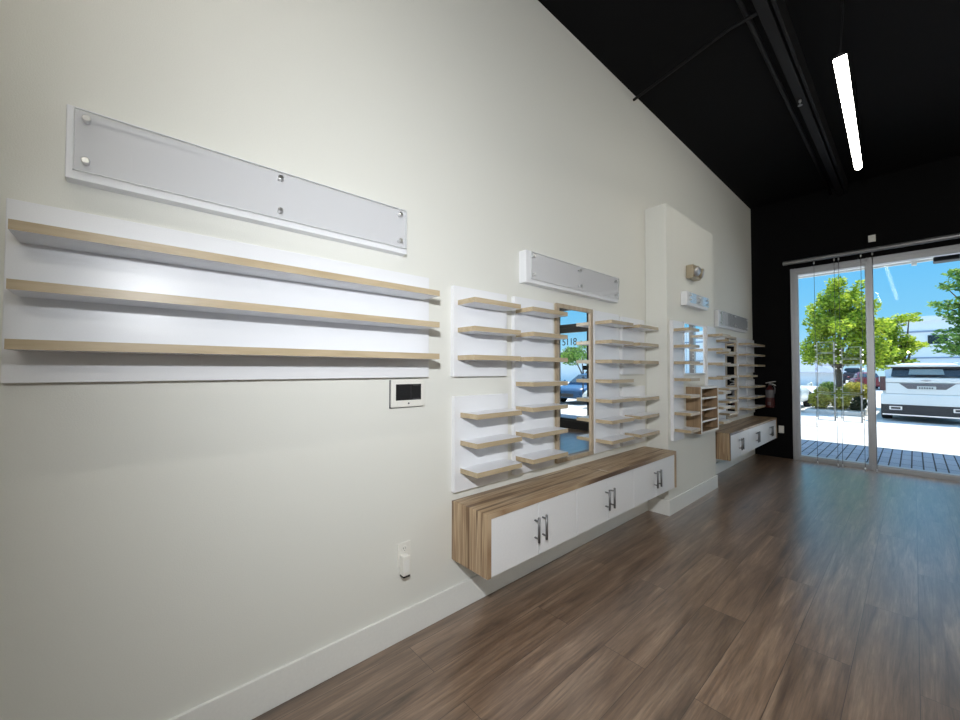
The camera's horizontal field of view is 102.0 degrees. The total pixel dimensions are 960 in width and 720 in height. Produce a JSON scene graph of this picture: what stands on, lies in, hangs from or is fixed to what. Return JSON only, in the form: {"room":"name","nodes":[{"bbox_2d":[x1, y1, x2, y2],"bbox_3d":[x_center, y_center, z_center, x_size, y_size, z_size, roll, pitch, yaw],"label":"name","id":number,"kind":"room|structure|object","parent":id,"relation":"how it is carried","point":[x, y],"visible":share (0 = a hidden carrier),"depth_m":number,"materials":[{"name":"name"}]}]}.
{"room":"shop","nodes":[
{"label":"shop","id":0,"kind":"room"},
{"bbox_2d":[0,0,753,719],"bbox_3d":[0.092,-0.595,2.613,11.900,4.115,0.150,1,-2,-42],"label":"wall","id":1,"kind":"structure","parent":0,"point":[167,548],"depth_m":1.67,"materials":[{"name":"white paint"}]},
{"bbox_2d":[1,198,439,382],"bbox_3d":[-0.796,-0.193,1.587,1.492,0.545,0.180,1,-2,-42],"label":"wall shelf","id":2,"kind":"object","parent":1,"relation":"attached to","point":[87,297],"visible":1,"depth_m":1.39,"materials":[{"name":"white laminate"}]},
{"bbox_2d":[65,104,406,255],"bbox_3d":[-0.842,-0.675,1.624,1.222,0.231,0.080,1,-2,-42],"label":"display sign","id":3,"kind":"object","parent":1,"relation":"attached to","point":[102,152],"visible":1,"depth_m":1.47,"materials":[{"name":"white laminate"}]},
{"bbox_2d":[397,540,410,567],"bbox_3d":[-0.397,1.014,2.032,0.077,0.120,0.009,1,-2,-42],"label":"power outlet","id":4,"kind":"object","parent":1,"relation":"attached to","point":[404,547],"visible":0.62,"depth_m":2.02,"materials":[{"name":"white plastic"}]},
{"bbox_2d":[400,553,409,578],"bbox_3d":[-0.387,1.060,2.005,0.042,0.109,0.042,1,-2,-42],"label":"plug","id":5,"kind":"object","parent":4,"relation":"attached to","point":[405,557],"visible":1,"depth_m":1.99,"materials":[{"name":"white plastic"}]},
{"bbox_2d":[389,379,424,408],"bbox_3d":[-0.383,0.176,2.054,0.205,0.150,0.024,1,-2,-42],"label":"alarm keypad","id":6,"kind":"object","parent":1,"relation":"attached to","point":[403,393],"visible":1,"depth_m":2.04,"materials":[{"name":"white plastic"}]},
{"bbox_2d":[168,449,754,719],"bbox_3d":[0.199,1.388,2.554,11.750,0.148,0.014,1,-2,-42],"label":"baseboard","id":7,"kind":"structure","parent":1,"relation":"attached to","point":[250,700],"depth_m":1.88,"materials":[{"name":"white paint"}]},
{"bbox_2d":[451,285,520,376],"bbox_3d":[0.052,-0.166,2.346,0.439,0.531,0.180,1,-2,-42],"label":"panel","id":8,"kind":"object","parent":1,"relation":"attached to","point":[479,331],"visible":1,"depth_m":2.33,"materials":[{"name":"white laminate"}]},
{"bbox_2d":[451,393,521,492],"bbox_3d":[0.058,0.490,2.337,0.440,0.553,0.180,1,-2,-42],"label":"wall shelf","id":9,"kind":"object","parent":1,"relation":"attached to","point":[481,438],"visible":1,"depth_m":2.32,"materials":[{"name":"white laminate"}]},
{"bbox_2d":[512,296,567,474],"bbox_3d":[0.426,0.170,2.673,0.415,1.190,0.180,1,-2,-42],"label":"wall shelf","id":10,"kind":"object","parent":1,"relation":"attached to","point":[533,383],"visible":0.96,"depth_m":2.66,"materials":[{"name":"white laminate"}]},
{"bbox_2d":[452,446,676,579],"bbox_3d":[0.846,0.998,2.922,2.408,0.336,0.337,1,-2,-42],"label":"cabinet","id":11,"kind":"object","parent":1,"relation":"attached to","point":[496,530],"visible":1,"depth_m":2.44,"materials":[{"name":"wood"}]},
{"bbox_2d":[519,250,618,302],"bbox_3d":[0.754,-0.628,3.043,1.220,0.220,0.095,1,-2,-42],"label":"display sign","id":12,"kind":"object","parent":1,"relation":"attached to","point":[535,269],"visible":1,"depth_m":2.92,"materials":[{"name":"white plastic"}]},
{"bbox_2d":[554,303,593,463],"bbox_3d":[0.750,0.175,3.068,0.490,1.200,0.024,1,-2,-42],"label":"wall mirror","id":13,"kind":"object","parent":1,"relation":"attached to","point":[578,442],"visible":0.97,"depth_m":3.07,"materials":[{"name":"clear mirror"}]},
{"bbox_2d":[593,310,633,453],"bbox_3d":[1.144,0.182,3.316,0.408,1.190,0.180,1,-2,-42],"label":"panel","id":14,"kind":"object","parent":1,"relation":"attached to","point":[607,419],"visible":0.91,"depth_m":3.29,"materials":[{"name":"white laminate"}]},
{"bbox_2d":[619,317,658,374],"bbox_3d":[1.501,-0.130,3.643,0.440,0.530,0.180,1,-2,-42],"label":"panel","id":15,"kind":"object","parent":1,"relation":"attached to","point":[636,352],"visible":0.94,"depth_m":3.63,"materials":[{"name":"white laminate"}]},
{"bbox_2d":[620,386,658,446],"bbox_3d":[1.500,0.518,3.627,0.440,0.543,0.180,1,-2,-42],"label":"panel","id":16,"kind":"object","parent":1,"relation":"attached to","point":[636,408],"visible":0.91,"depth_m":3.61,"materials":[{"name":"white laminate"}]},
{"bbox_2d":[716,333,737,418],"bbox_3d":[3.345,0.238,5.285,0.400,1.190,0.180,1,-2,-42],"label":"panel","id":17,"kind":"object","parent":1,"relation":"attached to","point":[720,342],"visible":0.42,"depth_m":5.28,"materials":[{"name":"white laminate"}]},
{"bbox_2d":[725,336,736,418],"bbox_3d":[3.669,0.248,5.680,0.490,1.190,0.024,1,-2,-42],"label":"wall mirror","id":18,"kind":"object","parent":1,"relation":"attached to","point":[729,358],"visible":0.62,"depth_m":5.71,"materials":[{"name":"brown mirror"}]},
{"bbox_2d":[727,338,735,410],"bbox_3d":[3.666,0.248,5.684,0.422,1.122,0.010,1,-2,-42],"label":"mirror glass","id":19,"kind":"object","parent":18,"relation":"attached to","point":[731,358],"depth_m":5.72,"materials":[{"name":"silver mirror"}]},
{"bbox_2d":[714,310,747,332],"bbox_3d":[3.688,-0.553,5.671,1.320,0.225,0.090,1,-2,-42],"label":"display sign","id":20,"kind":"object","parent":1,"relation":"attached to","point":[724,320],"visible":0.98,"depth_m":5.55,"materials":[{"name":"white laminate"}]},
{"bbox_2d":[715,416,776,460],"bbox_3d":[3.748,1.059,5.503,2.360,0.324,0.361,1,-2,-42],"label":"cabinet","id":21,"kind":"object","parent":1,"relation":"attached to","point":[736,438],"visible":0.93,"depth_m":5.13,"materials":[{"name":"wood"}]},
{"bbox_2d":[736,337,757,415],"bbox_3d":[4.090,0.255,5.952,0.440,1.190,0.180,1,-2,-42],"label":"panel","id":22,"kind":"object","parent":1,"relation":"attached to","point":[741,344],"visible":0.85,"depth_m":5.92,"materials":[{"name":"white laminate"}]},
{"bbox_2d":[746,339,764,372],"bbox_3d":[4.448,-0.064,6.280,0.420,0.535,0.180,1,-2,-42],"label":"panel","id":23,"kind":"object","parent":1,"relation":"attached to","point":[749,349],"visible":0.73,"depth_m":6.25,"materials":[{"name":"white laminate"}]},
{"bbox_2d":[746,379,765,413],"bbox_3d":[4.447,0.587,6.264,0.420,0.543,0.180,1,-2,-42],"label":"panel","id":24,"kind":"object","parent":1,"relation":"attached to","point":[750,391],"visible":0.73,"depth_m":6.26,"materials":[{"name":"white laminate"}]},
{"bbox_2d":[252,454,959,719],"bbox_3d":[2.206,1.469,0.197,11.900,0.120,6.500,1,-2,-42],"label":"floor","id":25,"kind":"structure","parent":0,"point":[790,589],"depth_m":2.10,"materials":[{"name":"brown wood"}]},
{"bbox_2d":[645,203,715,499],"bbox_3d":[2.244,-0.008,4.287,1.340,3.030,0.208,1,-2,-42],"label":"wall column","id":26,"kind":"structure","parent":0,"point":[673,241],"depth_m":3.91,"materials":[{"name":"white paint"}]},
{"bbox_2d":[648,475,717,515],"bbox_3d":[2.246,1.432,4.247,1.368,0.148,0.222,1,-2,-42],"label":"baseboard","id":27,"kind":"structure","parent":26,"relation":"attached to","point":[658,505],"depth_m":3.91,"materials":[{"name":"white paint"}]},
{"bbox_2d":[670,320,700,440],"bbox_3d":[2.015,0.200,3.817,0.260,1.180,0.180,1,-2,-42],"label":"panel","id":28,"kind":"object","parent":26,"relation":"attached to","point":[677,379],"visible":1,"depth_m":3.80,"materials":[{"name":"white laminate"}]},
{"bbox_2d":[683,322,705,374],"bbox_3d":[2.316,-0.118,4.198,0.615,0.545,0.024,1,-2,-42],"label":"wall mirror","id":29,"kind":"object","parent":26,"relation":"attached to","point":[695,338],"visible":0.82,"depth_m":4.21,"materials":[{"name":"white mirror"}]},
{"bbox_2d":[681,291,708,310],"bbox_3d":[2.322,-0.630,4.170,0.600,0.142,0.090,1,-2,-42],"label":"display sign","id":30,"kind":"object","parent":26,"relation":"attached to","point":[688,299],"visible":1,"depth_m":4.10,"materials":[{"name":"white plastic"}]},
{"bbox_2d":[686,264,703,280],"bbox_3d":[2.305,-0.930,4.142,0.259,0.143,0.120,1,-2,-42],"label":"emergency light","id":31,"kind":"object","parent":26,"relation":"attached to","point":[693,272],"visible":1,"depth_m":4.08,"materials":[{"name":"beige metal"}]},
{"bbox_2d":[686,385,718,433],"bbox_3d":[2.391,0.521,4.169,0.520,0.477,0.146,1,-2,-42],"label":"cubby","id":32,"kind":"object","parent":26,"relation":"attached to","point":[707,403],"visible":0.91,"depth_m":4.12,"materials":[{"name":"brown wood"}]},
{"bbox_2d":[702,417,714,420],"bbox_3d":[2.391,0.640,4.166,0.480,0.016,0.118,1,-2,-42],"label":"shelf","id":33,"kind":"object","parent":32,"relation":"attached to","point":[703,418],"depth_m":4.20,"materials":[{"name":"white wood"}]},
{"bbox_2d":[705,326,731,423],"bbox_3d":[2.731,0.209,4.457,0.300,1.195,0.180,1,-2,-42],"label":"panel","id":34,"kind":"object","parent":26,"relation":"attached to","point":[710,332],"visible":0.62,"depth_m":4.43,"materials":[{"name":"white laminate"}]},
{"bbox_2d":[538,0,959,208],"bbox_3d":[2.287,-2.763,0.365,12.100,0.120,6.500,1,-2,-42],"label":"ceiling","id":35,"kind":"structure","parent":0,"point":[725,104],"depth_m":3.60,"materials":[{"name":"black paint"}]},
{"bbox_2d":[736,0,832,194],"bbox_3d":[1.607,-2.557,2.544,9.700,0.038,0.040,1,-2,-42],"label":"conduit","id":36,"kind":"object","parent":35,"relation":"attached to","point":[744,10],"visible":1,"depth_m":3.52,"materials":[{"name":"black metal"}]},
{"bbox_2d":[752,0,847,195],"bbox_3d":[1.660,-2.562,2.411,9.600,0.185,0.110,1,-2,-42],"label":"ceiling beam","id":37,"kind":"structure","parent":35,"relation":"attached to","point":[764,9],"depth_m":3.42,"materials":[{"name":"black metal"}]},
{"bbox_2d":[633,11,757,100],"bbox_3d":[1.750,-2.514,3.276,0.036,0.096,1.143,1,-2,-27],"label":"conduit","id":38,"kind":"object","parent":37,"relation":"attached to","point":[753,15],"visible":0.86,"depth_m":3.17,"materials":[{"name":"black metal"}]},
{"bbox_2d":[833,0,861,169],"bbox_3d":[2.737,-2.082,2.867,2.399,1.124,0.056,1,-2,-44],"label":"tube light","id":39,"kind":"object","parent":35,"relation":"hanging from","point":[840,61],"visible":1,"depth_m":2.42,"materials":[{"name":"glowing white diffuser"},{"name":"black painted metal"}]},
{"bbox_2d":[833,54,856,132],"bbox_3d":[2.305,-1.627,2.440,1.197,0.193,0.054,1,-2,-44],"label":"diffuser","id":40,"kind":"object","parent":39,"relation":"attached to","point":[840,61],"depth_m":2.29,"materials":[{"name":"white plastic"}]},
{"bbox_2d":[847,129,861,169],"bbox_3d":[3.169,-1.761,3.277,1.197,0.193,0.054,1,-2,-44],"label":"diffuser","id":41,"kind":"object","parent":39,"relation":"attached to","point":[853,138],"depth_m":3.19,"materials":[{"name":"white plastic"}]},
{"bbox_2d":[750,155,959,458],"bbox_3d":[6.717,-0.484,4.280,0.200,4.235,6.500,1,-2,-42],"label":"wall","id":42,"kind":"structure","parent":0,"point":[922,201],"depth_m":5.91,"materials":[{"name":"black paint"}]},
{"bbox_2d":[765,381,775,407],"bbox_3d":[4.674,0.553,6.261,0.119,0.432,0.161,0,-1,17],"label":"fire extinguisher","id":43,"kind":"object","parent":42,"relation":"attached to","point":[769,392],"visible":1,"depth_m":6.22,"materials":[{"name":"red metal"}]},
{"bbox_2d":[779,426,783,432],"bbox_3d":[4.815,1.108,6.206,0.010,0.116,0.070,1,-2,-42],"label":"wall plate","id":44,"kind":"object","parent":42,"relation":"attached to","point":[781,428],"visible":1,"depth_m":6.20,"materials":[{"name":"white plastic"}]},
{"bbox_2d":[813,258,838,466],"bbox_3d":[5.106,0.021,5.736,0.025,3.050,0.249,1,-2,-42],"label":"display","id":45,"kind":"object","parent":42,"relation":"hanging from","point":[834,342],"visible":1,"depth_m":5.68,"materials":[{"name":"metal"}]},
{"bbox_2d":[838,253,866,470],"bbox_3d":[5.291,0.017,5.530,0.025,3.050,0.255,1,-2,-42],"label":"display","id":46,"kind":"object","parent":42,"relation":"hanging from","point":[861,349],"visible":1,"depth_m":5.47,"materials":[{"name":"metal"}]},
{"bbox_2d":[798,258,932,278],"bbox_3d":[10.521,-2.664,3.843,4.810,0.855,40.000,1,-2,-42],"label":"trim","id":47,"kind":"structure","parent":42,"relation":"attached to","point":[925,259],"depth_m":9.10,"materials":[{"name":"grey metal"}]},
{"bbox_2d":[783,233,959,265],"bbox_3d":[6.458,-1.560,4.345,0.137,0.064,4.904,1,-2,-42],"label":"window rail","id":48,"kind":"object","parent":42,"relation":"attached to","point":[957,235],"visible":1,"depth_m":5.36,"materials":[{"name":"metal"}]},
{"bbox_2d":[868,234,875,242],"bbox_3d":[5.522,-1.712,5.472,0.033,0.095,0.076,1,-2,-42],"label":"sensor","id":49,"kind":"object","parent":42,"relation":"attached to","point":[871,238],"visible":1,"depth_m":5.46,"materials":[{"name":"white plastic"}]},
{"bbox_2d":[871,252,877,471],"bbox_3d":[5.445,0.013,5.359,0.024,3.050,0.024,1,-2,-42],"label":"cable","id":50,"kind":"object","parent":42,"relation":"hanging from","point":[871,252],"visible":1,"depth_m":5.36,"materials":[{"name":"metal"}]},
{"bbox_2d":[790,244,959,481],"bbox_3d":[5.537,0.046,5.494,0.122,2.990,1.770,1,-2,-42],"label":"sliding glass door","id":51,"kind":"structure","parent":42,"relation":"in","point":[873,464],"depth_m":5.49,"materials":[{"name":"metal"}]},
{"bbox_2d":[911,260,916,265],"bbox_3d":[9.454,-2.112,8.460,0.097,0.101,0.080,1,-2,-42],"label":"junction box","id":52,"kind":"object","parent":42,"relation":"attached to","point":[914,262],"visible":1,"depth_m":8.43,"materials":[{"name":"white plastic"}]},
{"bbox_2d":[933,254,959,263],"bbox_3d":[7.010,-1.851,5.728,0.220,0.760,0.440,1,-2,-42],"label":"lamp","id":53,"kind":"object","parent":42,"relation":"hanging from","point":[956,257],"visible":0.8,"depth_m":5.74,"materials":[{"name":"black metal"}]},
{"label":"outside","id":54,"kind":"structure","parent":0,"visible":0},
{"bbox_2d":[801,380,959,454],"bbox_3d":[43.873,2.776,41.639,99.000,0.200,120.000,1,-2,-42],"label":"ground","id":55,"kind":"structure","parent":54,"point":[929,434],"depth_m":10.26,"materials":[{"name":"concrete"}]},
{"bbox_2d":[800,382,812,406],"bbox_3d":[12.766,1.308,16.664,4.730,1.429,2.120,1,-2,-42],"label":"parked car","id":56,"kind":"object","parent":55,"relation":"on","point":[804,391],"visible":0.12,"depth_m":16.42,"materials":[{"name":"white paint"}]},
{"bbox_2d":[801,422,830,427],"bbox_3d":[9.798,1.896,11.349,1.200,0.028,0.540,1,-2,-42],"label":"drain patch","id":57,"kind":"object","parent":55,"relation":"on","point":[811,424],"visible":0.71,"depth_m":11.33,"materials":[{"name":"grey concrete"}]},
{"bbox_2d":[800,357,845,385],"bbox_3d":[35.476,1.140,42.816,6.800,3.100,6.700,1,-2,-42],"label":"house","id":58,"kind":"structure","parent":55,"relation":"on","point":[808,373],"depth_m":39.78,"materials":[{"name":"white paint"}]},
{"bbox_2d":[805,406,867,416],"bbox_3d":[14.750,1.955,15.788,5.900,0.200,1.550,1,-2,-42],"label":"trim","id":59,"kind":"structure","parent":55,"relation":"on","point":[808,410],"depth_m":13.87,"materials":[{"name":"concrete"}]},
{"bbox_2d":[810,402,865,411],"bbox_3d":[14.753,1.922,15.785,5.600,0.165,1.300,1,-2,-42],"label":"planting bed","id":60,"kind":"object","parent":55,"relation":"on","point":[829,407],"visible":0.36,"depth_m":14.16,"materials":[{"name":"grey concrete"}]},
{"bbox_2d":[807,386,831,408],"bbox_3d":[12.824,1.427,14.627,1.131,0.864,0.701,1,-2,-42],"label":"shrub","id":61,"kind":"object","parent":60,"relation":"on","point":[824,399],"visible":0.89,"depth_m":14.41,"materials":[{"name":"green plant"}]},
{"bbox_2d":[819,381,835,404],"bbox_3d":[14.212,1.345,15.857,0.802,1.005,0.775,1,-2,-42],"label":"shrub","id":62,"kind":"object","parent":60,"relation":"on","point":[828,384],"visible":0.39,"depth_m":15.73,"materials":[{"name":"green plant"}]},
{"bbox_2d":[830,386,852,409],"bbox_3d":[13.278,1.390,14.282,1.096,0.875,0.619,1,-2,-42],"label":"shrub","id":63,"kind":"object","parent":60,"relation":"on","point":[846,398],"visible":0.72,"depth_m":14.07,"materials":[{"name":"green plant"}]},
{"bbox_2d":[800,274,899,387],"bbox_3d":[13.950,-0.657,14.842,2.502,5.286,2.378,0,-1,5],"label":"tree","id":64,"kind":"object","parent":60,"relation":"on","point":[853,320],"visible":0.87,"depth_m":14.67,"materials":[{"name":"green plant"}]},
{"bbox_2d":[844,382,867,399],"bbox_3d":[14.591,1.329,15.020,0.940,1.008,1.049,1,-2,-42],"label":"shrub","id":65,"kind":"object","parent":60,"relation":"on","point":[855,387],"visible":0.5,"depth_m":14.86,"materials":[{"name":"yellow plant"}]},
{"bbox_2d":[849,396,867,410],"bbox_3d":[13.558,1.575,13.915,0.858,0.611,0.504,1,-2,-42],"label":"shrub","id":66,"kind":"object","parent":60,"relation":"on","point":[855,404],"visible":0.9,"depth_m":13.82,"materials":[{"name":"green plant"}]},
{"bbox_2d":[843,368,862,383],"bbox_3d":[43.617,1.836,45.389,5.630,1.859,2.279,1,-2,-44],"label":"parked car","id":67,"kind":"object","parent":55,"relation":"on","point":[850,372],"visible":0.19,"depth_m":44.62,"materials":[{"name":"blue paint"}]},
{"bbox_2d":[847,372,879,388],"bbox_3d":[32.663,1.732,32.910,2.120,1.429,4.730,-1,-2,38],"label":"parked car","id":68,"kind":"object","parent":55,"relation":"on","point":[856,378],"visible":0.27,"depth_m":31.72,"materials":[{"name":"red paint"}]},
{"bbox_2d":[801,438,959,455],"bbox_3d":[11.050,1.709,4.218,0.150,0.122,40.000,1,-2,-42],"label":"trim","id":69,"kind":"structure","parent":55,"relation":"on","point":[801,438],"depth_m":7.57,"materials":[{"name":"concrete"}]},
{"bbox_2d":[862,312,929,370],"bbox_3d":[17.389,0.029,16.426,1.508,4.004,2.168,1,-2,-42],"label":"tree","id":70,"kind":"object","parent":55,"relation":"on","point":[908,344],"visible":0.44,"depth_m":16.08,"materials":[{"name":"green plant"}]},
{"bbox_2d":[879,361,959,418],"bbox_3d":[15.329,1.014,13.381,5.279,1.868,2.301,1,-2,-42],"label":"parked car","id":71,"kind":"object","parent":55,"relation":"on","point":[910,389],"visible":1,"depth_m":11.73,"materials":[{"name":"white paint"}]},
{"bbox_2d":[880,376,885,390],"bbox_3d":[12.908,0.746,12.441,0.350,0.450,0.130,1,-2,-42],"label":"tail lamp","id":72,"kind":"object","parent":71,"relation":"attached to","point":[882,378],"depth_m":12.32,"materials":[{"name":"red plastic"}]},
{"bbox_2d":[884,315,959,382],"bbox_3d":[44.893,-0.559,27.726,12.150,5.800,22.000,1,-2,-42],"label":"building","id":73,"kind":"structure","parent":55,"relation":"on","point":[922,330],"depth_m":30.09,"materials":[{"name":"paint"}]},
{"bbox_2d":[925,268,959,356],"bbox_3d":[18.710,-0.796,13.851,3.590,5.534,2.738,-1,-2,30],"label":"tree","id":74,"kind":"object","parent":55,"relation":"on","point":[953,348],"visible":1,"depth_m":14.79,"materials":[{"name":"green plant"}]},
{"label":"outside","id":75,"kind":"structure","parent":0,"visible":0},
{"bbox_2d":[801,439,959,473],"bbox_3d":[9.858,1.707,3.150,3.050,0.170,40.000,1,-2,-42],"label":"pavement","id":76,"kind":"structure","parent":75,"point":[892,457],"depth_m":6.88,"materials":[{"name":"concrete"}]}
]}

